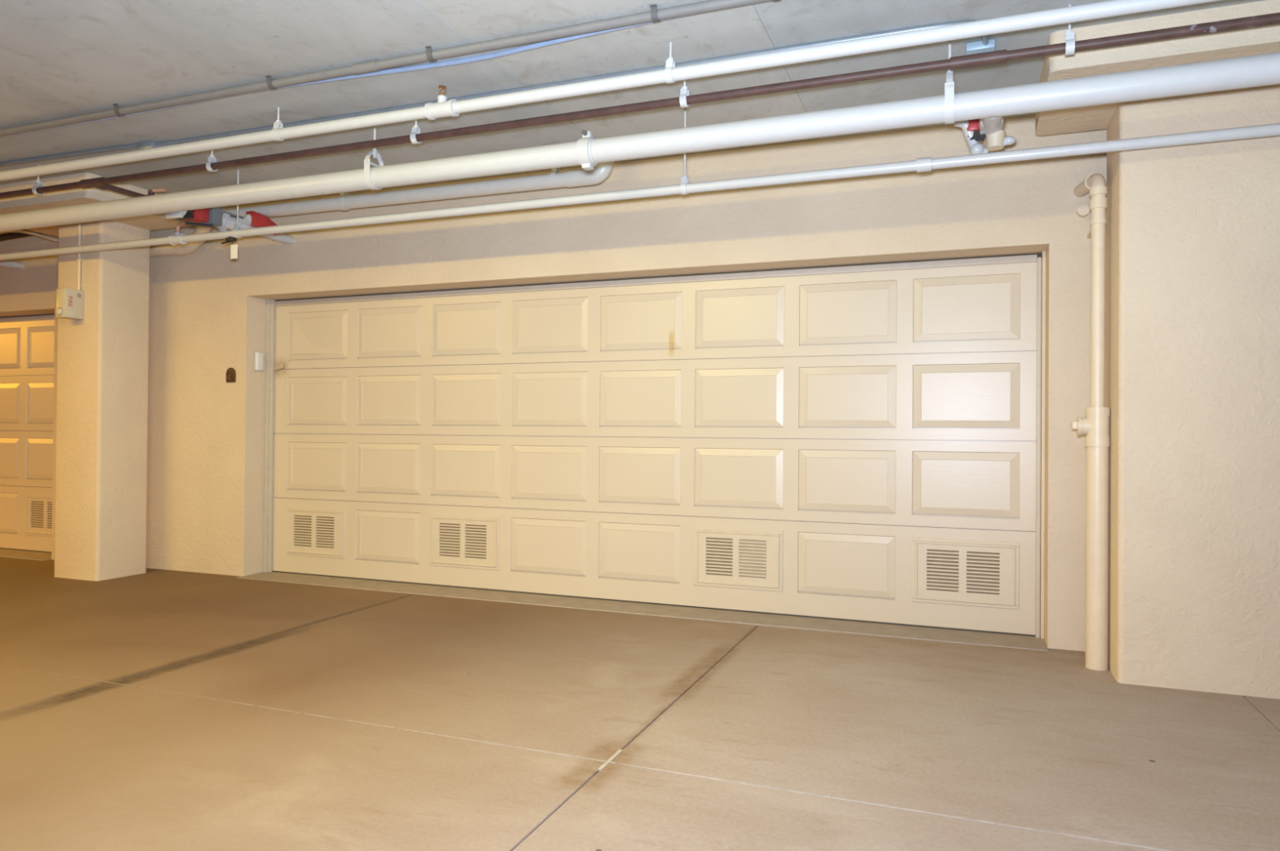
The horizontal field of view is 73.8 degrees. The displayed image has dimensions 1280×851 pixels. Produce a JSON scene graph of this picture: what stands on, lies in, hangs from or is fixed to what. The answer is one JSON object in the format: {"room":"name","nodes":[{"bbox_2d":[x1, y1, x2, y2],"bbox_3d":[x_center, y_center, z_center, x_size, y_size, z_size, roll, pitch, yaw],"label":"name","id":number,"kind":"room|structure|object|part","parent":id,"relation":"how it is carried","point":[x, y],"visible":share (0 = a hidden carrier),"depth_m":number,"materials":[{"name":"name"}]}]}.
{"room":"parking garage","nodes":[
{"label":"parking garage","id":0,"kind":"room"},
{"bbox_2d":[0,115,1106,651],"bbox_3d":[-3.130,-0.280,7.181,21.500,3.000,0.600,0,0,21],"label":"wall","id":1,"kind":"structure","parent":0,"point":[207,307],"depth_m":5.75,"materials":[{"name":"beige paint"}]},
{"bbox_2d":[0,315,54,553],"bbox_3d":[-7.945,0.062,8.972,5.862,2.261,0.097,0,0,21],"label":"door","id":2,"kind":"structure","parent":1,"relation":"in","point":[26,343],"depth_m":8.19,"materials":[{"name":"beige paint"}]},
{"bbox_3d":[-6.274,0.317,8.335,0.608,0.396,0.008,0,0,21],"label":"raised panel","id":3,"kind":"part","parent":2,"relation":"part of","materials":[{"name":"beige paint"}]},
{"bbox_3d":[-6.278,0.850,8.331,0.608,0.396,0.008,0,0,21],"label":"raised panel","id":4,"kind":"part","parent":2,"relation":"part of","materials":[{"name":"beige paint"}]},
{"bbox_3d":[-6.270,-0.216,8.339,0.608,0.396,0.008,0,0,21],"label":"raised panel","id":5,"kind":"part","parent":2,"relation":"part of","materials":[{"name":"beige paint"}]},
{"bbox_3d":[-6.266,-0.749,8.343,0.608,0.396,0.008,0,0,21],"label":"raised panel","id":6,"kind":"part","parent":2,"relation":"part of","materials":[{"name":"beige paint"}]},
{"bbox_2d":[24,493,52,537],"bbox_3d":[-5.623,0.853,8.074,0.608,0.396,0.025,0,0,21],"label":"vent","id":7,"kind":"object","parent":2,"relation":"attached to","point":[37,507],"depth_m":8.11,"materials":[{"name":"beige plastic"}]},
{"bbox_3d":[-5.617,0.320,8.082,0.608,0.396,0.008,0,0,21],"label":"raised panel","id":8,"kind":"part","parent":2,"relation":"part of","materials":[{"name":"beige paint"}]},
{"bbox_3d":[-5.613,-0.213,8.086,0.608,0.396,0.008,0,0,21],"label":"raised panel","id":9,"kind":"part","parent":2,"relation":"part of","materials":[{"name":"beige paint"}]},
{"bbox_3d":[-5.609,-0.746,8.090,0.608,0.396,0.008,0,0,21],"label":"raised panel","id":10,"kind":"part","parent":2,"relation":"part of","materials":[{"name":"beige paint"}]},
{"bbox_2d":[226,368,235,382],"bbox_3d":[-3.327,-0.411,6.929,0.096,0.120,0.014,0,0,21],"label":"number plaque","id":11,"kind":"object","parent":1,"relation":"attached to","point":[230,373],"visible":1,"depth_m":6.92,"materials":[{"name":"brown metal"}]},
{"bbox_2d":[253,351,263,371],"bbox_3d":[-3.122,-0.526,6.987,0.032,0.162,0.084,0,0,21],"label":"sensor","id":12,"kind":"object","parent":1,"relation":"attached to","point":[258,356],"visible":1,"depth_m":6.97,"materials":[{"name":"white plastic"}]},
{"bbox_2d":[150,161,613,257],"bbox_3d":[-2.256,-1.589,6.247,4.509,0.380,0.287,0,0,24],"label":"pipe","id":13,"kind":"object","parent":1,"relation":"attached to","point":[556,179],"visible":0.71,"depth_m":5.91,"materials":[{"name":"white plastic"}]},
{"bbox_2d":[262,251,1045,639],"bbox_3d":[-0.361,0.099,6.054,5.862,2.261,0.097,0,0,21],"label":"door","id":14,"kind":"structure","parent":1,"relation":"in","point":[860,443],"depth_m":5.79,"materials":[{"name":"beige paint"}]},
{"bbox_2d":[284,506,345,559],"bbox_3d":[-2.640,0.867,6.927,0.608,0.396,0.025,0,0,21],"label":"vent","id":15,"kind":"object","parent":14,"relation":"attached to","point":[310,532],"depth_m":6.92,"materials":[{"name":"beige plastic"}]},
{"bbox_3d":[-2.635,0.335,6.935,0.608,0.396,0.008,0,0,21],"label":"raised panel","id":16,"kind":"part","parent":14,"relation":"part of","materials":[{"name":"beige paint"}]},
{"bbox_3d":[-2.631,-0.199,6.939,0.608,0.396,0.008,0,0,21],"label":"raised panel","id":17,"kind":"part","parent":14,"relation":"part of","materials":[{"name":"beige paint"}]},
{"bbox_3d":[-2.628,-0.732,6.938,0.608,0.396,0.020,0,0,21],"label":"raised panel","id":18,"kind":"part","parent":14,"relation":"part of","materials":[{"name":"beige paint"}]},
{"bbox_3d":[-1.981,0.871,6.678,0.608,0.396,0.008,0,0,21],"label":"raised panel","id":19,"kind":"part","parent":14,"relation":"part of","materials":[{"name":"beige paint"}]},
{"bbox_3d":[-1.977,0.338,6.682,0.608,0.396,0.008,0,0,21],"label":"raised panel","id":20,"kind":"part","parent":14,"relation":"part of","materials":[{"name":"beige paint"}]},
{"bbox_3d":[-1.969,-0.728,6.690,0.608,0.396,0.008,0,0,21],"label":"raised panel","id":21,"kind":"part","parent":14,"relation":"part of","materials":[{"name":"beige paint"}]},
{"bbox_3d":[-1.973,-0.195,6.686,0.608,0.396,0.008,0,0,21],"label":"raised panel","id":22,"kind":"part","parent":14,"relation":"part of","materials":[{"name":"beige paint"}]},
{"bbox_2d":[429,513,499,570],"bbox_3d":[-1.326,0.874,6.421,0.608,0.396,0.025,0,0,21],"label":"vent","id":23,"kind":"object","parent":14,"relation":"attached to","point":[458,541],"depth_m":6.41,"materials":[{"name":"beige plastic"}]},
{"bbox_3d":[-1.320,0.341,6.429,0.608,0.396,0.008,0,0,21],"label":"raised panel","id":24,"kind":"part","parent":14,"relation":"part of","materials":[{"name":"beige paint"}]},
{"bbox_3d":[-1.316,-0.192,6.433,0.608,0.396,0.008,0,0,21],"label":"raised panel","id":25,"kind":"part","parent":14,"relation":"part of","materials":[{"name":"beige paint"}]},
{"bbox_3d":[-1.312,-0.725,6.437,0.608,0.396,0.008,0,0,21],"label":"raised panel","id":26,"kind":"part","parent":14,"relation":"part of","materials":[{"name":"beige paint"}]},
{"bbox_3d":[-0.667,0.877,6.172,0.608,0.396,0.008,0,0,21],"label":"raised panel","id":27,"kind":"part","parent":14,"relation":"part of","materials":[{"name":"beige paint"}]},
{"bbox_3d":[-0.662,0.344,6.176,0.608,0.396,0.008,0,0,21],"label":"raised panel","id":28,"kind":"part","parent":14,"relation":"part of","materials":[{"name":"beige paint"}]},
{"bbox_3d":[-0.658,-0.189,6.180,0.608,0.396,0.008,0,0,21],"label":"raised panel","id":29,"kind":"part","parent":14,"relation":"part of","materials":[{"name":"beige paint"}]},
{"bbox_3d":[-0.654,-0.722,6.184,0.608,0.396,0.008,0,0,21],"label":"raised panel","id":30,"kind":"part","parent":14,"relation":"part of","materials":[{"name":"beige paint"}]},
{"bbox_3d":[-0.009,0.880,5.919,0.608,0.396,0.008,0,0,21],"label":"raised panel","id":31,"kind":"part","parent":14,"relation":"part of","materials":[{"name":"beige paint"}]},
{"bbox_3d":[-0.005,0.347,5.923,0.608,0.396,0.008,0,0,21],"label":"raised panel","id":32,"kind":"part","parent":14,"relation":"part of","materials":[{"name":"beige paint"}]},
{"bbox_3d":[-0.001,-0.186,5.927,0.608,0.396,0.008,0,0,21],"label":"raised panel","id":33,"kind":"part","parent":14,"relation":"part of","materials":[{"name":"beige paint"}]},
{"bbox_3d":[0.003,-0.719,5.931,0.608,0.396,0.008,0,0,21],"label":"raised panel","id":34,"kind":"part","parent":14,"relation":"part of","materials":[{"name":"beige paint"}]},
{"bbox_2d":[693,526,782,591],"bbox_3d":[0.647,0.883,5.662,0.608,0.396,0.025,0,0,21],"label":"vent","id":35,"kind":"object","parent":14,"relation":"attached to","point":[726,558],"depth_m":5.66,"materials":[{"name":"beige plastic"}]},
{"bbox_3d":[0.652,0.351,5.670,0.608,0.396,0.008,0,0,21],"label":"raised panel","id":36,"kind":"part","parent":14,"relation":"part of","materials":[{"name":"beige paint"}]},
{"bbox_3d":[0.656,-0.182,5.674,0.608,0.396,0.008,0,0,21],"label":"raised panel","id":37,"kind":"part","parent":14,"relation":"part of","materials":[{"name":"beige paint"}]},
{"bbox_3d":[0.661,-0.715,5.678,0.608,0.396,0.008,0,0,21],"label":"raised panel","id":38,"kind":"part","parent":14,"relation":"part of","materials":[{"name":"beige paint"}]},
{"bbox_3d":[1.306,0.887,5.413,0.608,0.396,0.008,0,0,21],"label":"raised panel","id":39,"kind":"part","parent":14,"relation":"part of","materials":[{"name":"beige paint"}]},
{"bbox_3d":[1.314,-0.179,5.421,0.608,0.396,0.008,0,0,21],"label":"raised panel","id":40,"kind":"part","parent":14,"relation":"part of","materials":[{"name":"beige paint"}]},
{"bbox_3d":[1.310,0.354,5.417,0.608,0.396,0.008,0,0,21],"label":"raised panel","id":41,"kind":"part","parent":14,"relation":"part of","materials":[{"name":"beige paint"}]},
{"bbox_3d":[1.318,-0.712,5.425,0.608,0.396,0.008,0,0,21],"label":"raised panel","id":42,"kind":"part","parent":14,"relation":"part of","materials":[{"name":"beige paint"}]},
{"bbox_2d":[911,537,1019,609],"bbox_3d":[1.961,0.890,5.156,0.608,0.396,0.025,0,0,21],"label":"vent","id":43,"kind":"object","parent":14,"relation":"attached to","point":[961,573],"depth_m":5.15,"materials":[{"name":"beige plastic"}]},
{"bbox_3d":[1.967,0.357,5.164,0.608,0.396,0.008,0,0,21],"label":"raised panel","id":44,"kind":"part","parent":14,"relation":"part of","materials":[{"name":"beige paint"}]},
{"bbox_3d":[1.975,-0.709,5.172,0.608,0.396,0.008,0,0,21],"label":"raised panel","id":45,"kind":"part","parent":14,"relation":"part of","materials":[{"name":"beige paint"}]},
{"bbox_3d":[1.971,-0.176,5.168,0.608,0.396,0.008,0,0,21],"label":"raised panel","id":46,"kind":"part","parent":14,"relation":"part of","materials":[{"name":"beige paint"}]},
{"bbox_2d":[1076,204,1089,217],"bbox_3d":[2.434,-1.175,4.686,0.060,0.061,0.082,0,0,21],"label":"cap","id":47,"kind":"object","parent":1,"relation":"attached to","point":[1082,211],"depth_m":4.65,"materials":[{"name":"beige paint"}]},
{"bbox_2d":[1071,173,1110,671],"bbox_3d":[2.373,-0.046,4.524,0.175,2.579,0.413,0,0,21],"label":"downpipe","id":48,"kind":"object","parent":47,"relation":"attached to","point":[1095,425],"visible":1,"depth_m":4.34,"materials":[{"name":"beige metal"}]},
{"bbox_2d":[0,0,1266,208],"bbox_3d":[-4.778,-1.974,2.877,21.500,0.300,9.850,0,0,21],"label":"ceiling","id":49,"kind":"structure","parent":0,"point":[59,59],"depth_m":4.22,"materials":[{"name":"grey concrete"}]},
{"bbox_2d":[0,229,44,241],"bbox_3d":[-6.094,-1.668,7.809,2.710,0.208,0.130,0,0,18],"label":"hose","id":50,"kind":"object","parent":49,"relation":"hanging from","point":[4,237],"visible":0.34,"depth_m":7.58,"materials":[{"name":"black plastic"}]},
{"bbox_2d":[31,164,44,195],"bbox_3d":[-4.144,-1.692,5.871,0.034,0.209,0.063,0,0,21],"label":"hanger","id":51,"kind":"object","parent":49,"relation":"hanging from","point":[37,183],"visible":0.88,"depth_m":5.86,"materials":[{"name":"white paint"}]},
{"bbox_2d":[0,12,1279,199],"bbox_3d":[-2.425,-1.625,5.516,17.000,0.113,0.630,0,0,21],"label":"pipe","id":52,"kind":"object","parent":51,"relation":"hanging from","point":[1002,56],"visible":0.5,"depth_m":4.11,"materials":[{"name":"brown paint"}]},
{"bbox_3d":[-6.632,-1.858,3.588,3.927,0.049,9.850,0,0,21],"label":"panel","id":53,"kind":"part","parent":49,"relation":"part of","materials":[{"name":"grey concrete"}]},
{"bbox_2d":[205,150,217,172],"bbox_3d":[-2.661,-1.685,5.300,0.034,0.209,0.063,0,0,21],"label":"hanger","id":54,"kind":"object","parent":49,"relation":"hanging from","point":[211,158],"visible":0.77,"depth_m":5.29,"materials":[{"name":"white paint"}]},
{"bbox_2d":[231,169,242,238],"bbox_3d":[-2.804,-1.546,5.943,0.034,0.478,0.064,0,0,21],"label":"hanger","id":55,"kind":"object","parent":49,"relation":"hanging from","point":[237,226],"visible":0.8,"depth_m":5.94,"materials":[{"name":"white paint"}]},
{"bbox_3d":[-2.804,-1.582,5.944,0.010,0.408,0.011,0,0,21],"label":"rod","id":56,"kind":"part","parent":55,"relation":"part of","materials":[{"name":"white paint"}]},
{"bbox_2d":[0,123,1279,260],"bbox_3d":[-2.345,-1.360,5.726,17.000,0.182,0.148,0,0,21],"label":"drain pipe","id":57,"kind":"object","parent":55,"relation":"hanging from","point":[925,164],"visible":0.99,"depth_m":4.65,"materials":[{"name":"white paint"}]},
{"bbox_3d":[-2.879,-1.296,5.970,0.111,0.048,0.040,0,0,21],"label":"valve lever","id":58,"kind":"part","parent":57,"relation":"part of","materials":[{"name":"black plastic"}]},
{"bbox_2d":[230,244,237,258],"bbox_3d":[-2.833,-1.223,5.948,0.062,0.117,0.004,0,0,21],"label":"tag","id":59,"kind":"object","parent":57,"relation":"hanging from","point":[233,247],"visible":1,"depth_m":5.95,"materials":[{"name":"white plastic"}]},
{"bbox_2d":[271,106,284,141],"bbox_3d":[-2.033,-1.695,4.791,0.034,0.187,0.070,0,0,21],"label":"hanger","id":60,"kind":"object","parent":49,"relation":"hanging from","point":[277,124],"visible":0.8,"depth_m":4.78,"materials":[{"name":"white paint"}]},
{"bbox_3d":[-2.033,-1.733,4.791,0.010,0.110,0.011,0,0,21],"label":"rod","id":61,"kind":"part","parent":60,"relation":"part of","materials":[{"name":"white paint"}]},
{"bbox_2d":[0,0,1222,181],"bbox_3d":[-2.617,-1.678,5.016,17.000,0.164,0.086,0,0,21],"label":"pipe","id":62,"kind":"object","parent":60,"relation":"hanging from","point":[443,108],"visible":1,"depth_m":3.96,"materials":[{"name":"white metal"}]},
{"bbox_3d":[-3.235,-1.841,2.281,3.347,0.050,9.850,0,0,21],"label":"panel","id":63,"kind":"part","parent":49,"relation":"part of","materials":[{"name":"grey concrete"}]},
{"bbox_2d":[364,125,383,190],"bbox_3d":[-1.570,-1.589,5.040,0.040,0.387,0.160,0,0,21],"label":"hanger","id":64,"kind":"object","parent":49,"relation":"hanging from","point":[366,161],"visible":0.73,"depth_m":5.00,"materials":[{"name":"white paint"}]},
{"bbox_3d":[-1.569,-1.682,5.041,0.013,0.202,0.014,0,0,21],"label":"rod","id":65,"kind":"part","parent":64,"relation":"part of","materials":[{"name":"white paint"}]},
{"bbox_2d":[0,52,1279,232],"bbox_3d":[-2.475,-1.474,5.388,17.000,0.193,0.151,0,0,21],"label":"pipe","id":66,"kind":"object","parent":64,"relation":"hanging from","point":[1263,69],"visible":1,"depth_m":4.22,"materials":[{"name":"white paint"}]},
{"bbox_2d":[0,259,23,269],"bbox_3d":[-5.930,-1.487,7.366,0.230,0.211,1.088,0,0,21],"label":"pipe","id":67,"kind":"object","parent":66,"relation":"attached to","point":[7,264],"visible":0.84,"depth_m":7.75,"materials":[{"name":"white paint"}]},
{"bbox_2d":[165,207,294,244],"bbox_3d":[-2.969,-1.473,6.227,0.230,0.211,1.088,0,0,21],"label":"valve assembly","id":68,"kind":"object","parent":66,"relation":"attached to","point":[216,217],"visible":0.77,"depth_m":6.07,"materials":[{"name":"white paint"}]},
{"bbox_2d":[165,210,186,219],"bbox_3d":[-3.123,-1.458,5.743,0.130,0.130,0.074,0,0,21],"label":"outlet","id":69,"kind":"object","parent":68,"relation":"attached to","point":[180,215],"depth_m":5.72,"materials":[{"name":"white paint"}]},
{"bbox_2d":[185,208,208,223],"bbox_3d":[-3.070,-1.469,5.895,0.120,0.115,0.120,0,0,21],"label":"switch","id":70,"kind":"object","parent":68,"relation":"attached to","point":[201,215],"depth_m":5.87,"materials":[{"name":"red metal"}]},
{"bbox_3d":[-2.885,-1.512,6.277,0.070,0.086,0.088,0,0,21],"label":"stem","id":71,"kind":"part","parent":68,"relation":"part of","materials":[{"name":"white paint"}]},
{"bbox_3d":[-2.823,-1.517,6.395,0.080,0.117,0.270,0,0,21],"label":"handle","id":72,"kind":"part","parent":68,"relation":"part of","materials":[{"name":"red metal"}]},
{"bbox_2d":[953,115,1016,154],"bbox_3d":[1.742,-1.569,4.306,0.293,0.392,0.892,0,0,21],"label":"valve assembly","id":73,"kind":"object","parent":66,"relation":"attached to","point":[991,131],"visible":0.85,"depth_m":4.31,"materials":[{"name":"white paint"}]},
{"bbox_2d":[966,119,979,131],"bbox_3d":[1.703,-1.538,4.359,0.060,0.080,0.080,0,0,21],"label":"switch","id":74,"kind":"object","parent":73,"relation":"attached to","point":[971,125],"depth_m":4.32,"materials":[{"name":"red plastic"}]},
{"bbox_2d":[985,130,1005,151],"bbox_3d":[1.798,-1.440,4.311,0.096,0.075,0.096,0,0,21],"label":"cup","id":75,"kind":"object","parent":73,"relation":"on","point":[995,140],"depth_m":4.28,"materials":[{"name":"beige paint"}]},
{"bbox_3d":[1.852,-1.430,4.290,0.075,0.052,0.044,0,0,21],"label":"knob","id":76,"kind":"part","parent":73,"relation":"part of","materials":[{"name":"white paint"}]},
{"bbox_2d":[0,0,771,137],"bbox_3d":[-2.698,-1.779,4.804,17.000,0.024,0.100,0,0,21],"label":"cable","id":77,"kind":"object","parent":49,"relation":"attached to","point":[548,42],"visible":0.56,"depth_m":4.18,"materials":[{"name":"blue metal"}]},
{"bbox_2d":[0,0,780,137],"bbox_3d":[-2.732,-1.766,4.716,17.000,0.056,0.072,0,0,21],"label":"conduit","id":78,"kind":"object","parent":49,"relation":"attached to","point":[654,15],"visible":1,"depth_m":4.07,"materials":[{"name":"grey plastic"}]},
{"bbox_2d":[409,120,421,144],"bbox_3d":[-1.250,-1.678,4.757,0.034,0.209,0.063,0,0,21],"label":"hanger","id":79,"kind":"object","parent":49,"relation":"hanging from","point":[415,130],"visible":0.77,"depth_m":4.74,"materials":[{"name":"white paint"}]},
{"bbox_2d":[0,20,995,166],"bbox_3d":[-4.477,-1.771,5.922,12.871,0.054,0.429,0,0,19],"label":"conduit","id":80,"kind":"object","parent":49,"relation":"attached to","point":[986,45],"visible":0.63,"depth_m":4.50,"materials":[{"name":"white metal"}]},
{"bbox_3d":[-1.058,-1.832,1.444,1.312,0.048,9.850,0,0,21],"label":"panel","id":81,"kind":"part","parent":49,"relation":"part of","materials":[{"name":"grey concrete"}]},
{"bbox_2d":[664,42,675,84],"bbox_3d":[0.142,-1.684,3.954,0.034,0.187,0.070,0,0,21],"label":"hanger","id":82,"kind":"object","parent":49,"relation":"hanging from","point":[670,63],"visible":0.91,"depth_m":3.94,"materials":[{"name":"white paint"}]},
{"bbox_3d":[0.142,-1.723,3.955,0.010,0.110,0.011,0,0,21],"label":"rod","id":83,"kind":"part","parent":82,"relation":"part of","materials":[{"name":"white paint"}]},
{"bbox_2d":[680,108,688,195],"bbox_3d":[0.251,-1.531,4.768,0.034,0.478,0.064,0,0,21],"label":"hanger","id":84,"kind":"object","parent":49,"relation":"hanging from","point":[684,180],"visible":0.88,"depth_m":4.76,"materials":[{"name":"white paint"}]},
{"bbox_3d":[0.252,-1.567,4.768,0.010,0.408,0.011,0,0,21],"label":"rod","id":85,"kind":"part","parent":84,"relation":"part of","materials":[{"name":"white paint"}]},
{"bbox_2d":[679,80,689,107],"bbox_3d":[0.220,-1.671,4.192,0.034,0.209,0.063,0,0,21],"label":"hanger","id":86,"kind":"object","parent":49,"relation":"hanging from","point":[684,92],"visible":0.87,"depth_m":4.17,"materials":[{"name":"white paint"}]},
{"bbox_2d":[944,40,954,124],"bbox_3d":[1.415,-1.575,3.892,0.040,0.387,0.160,0,0,21],"label":"hanger","id":87,"kind":"object","parent":49,"relation":"hanging from","point":[949,85],"visible":0.83,"depth_m":3.83,"materials":[{"name":"white paint"}]},
{"bbox_3d":[1.415,-1.667,3.893,0.013,0.202,0.014,0,0,21],"label":"rod","id":88,"kind":"part","parent":87,"relation":"part of","materials":[{"name":"white paint"}]},
{"bbox_3d":[1.332,-1.819,0.524,3.802,0.050,9.850,0,0,21],"label":"panel","id":89,"kind":"part","parent":49,"relation":"part of","materials":[{"name":"grey concrete"}]},
{"bbox_2d":[1064,4,1075,56],"bbox_3d":[1.806,-1.663,3.582,0.034,0.209,0.063,0,0,21],"label":"hanger","id":90,"kind":"object","parent":49,"relation":"hanging from","point":[1069,39],"visible":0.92,"depth_m":3.56,"materials":[{"name":"white paint"}]},
{"bbox_3d":[1.806,-1.695,3.582,0.010,0.145,0.011,0,0,21],"label":"rod","id":91,"kind":"part","parent":90,"relation":"part of","materials":[{"name":"white paint"}]},
{"bbox_2d":[0,548,1279,850],"bbox_3d":[-4.753,1.324,2.833,21.609,0.306,9.850,0,0,21],"label":"floor","id":92,"kind":"structure","parent":0,"point":[155,709],"depth_m":3.40,"materials":[{"name":"concrete"}]},
{"bbox_3d":[-7.988,1.234,8.876,5.870,0.084,0.435,0,0,21],"label":"sill","id":93,"kind":"part","parent":92,"relation":"part of","materials":[{"name":"grey concrete"}]},
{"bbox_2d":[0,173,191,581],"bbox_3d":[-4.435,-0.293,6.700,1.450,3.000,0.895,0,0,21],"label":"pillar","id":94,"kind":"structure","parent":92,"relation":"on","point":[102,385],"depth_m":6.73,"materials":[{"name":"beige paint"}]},
{"bbox_2d":[0,230,58,242],"bbox_3d":[-5.844,-1.630,7.615,2.916,0.191,0.141,0,0,15],"label":"hose","id":95,"kind":"object","parent":94,"relation":"attached to","point":[15,231],"visible":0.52,"depth_m":7.39,"materials":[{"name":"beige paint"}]},
{"bbox_2d":[56,222,84,319],"bbox_3d":[-4.438,-1.224,6.635,0.112,0.782,0.154,0,0,21],"label":"alarm box","id":96,"kind":"object","parent":94,"relation":"attached to","point":[69,302],"visible":0.98,"depth_m":6.61,"materials":[{"name":"beige plastic"}]},
{"bbox_3d":[-0.404,1.271,5.958,5.862,0.084,0.435,0,0,21],"label":"sill","id":97,"kind":"part","parent":92,"relation":"part of","materials":[{"name":"grey concrete"}]},
{"bbox_2d":[1035,0,1279,699],"bbox_3d":[2.973,-0.257,3.850,2.115,3.000,0.895,0,0,21],"label":"pillar","id":98,"kind":"structure","parent":92,"relation":"on","point":[1193,231],"depth_m":3.99,"materials":[{"name":"beige paint"}]}
]}

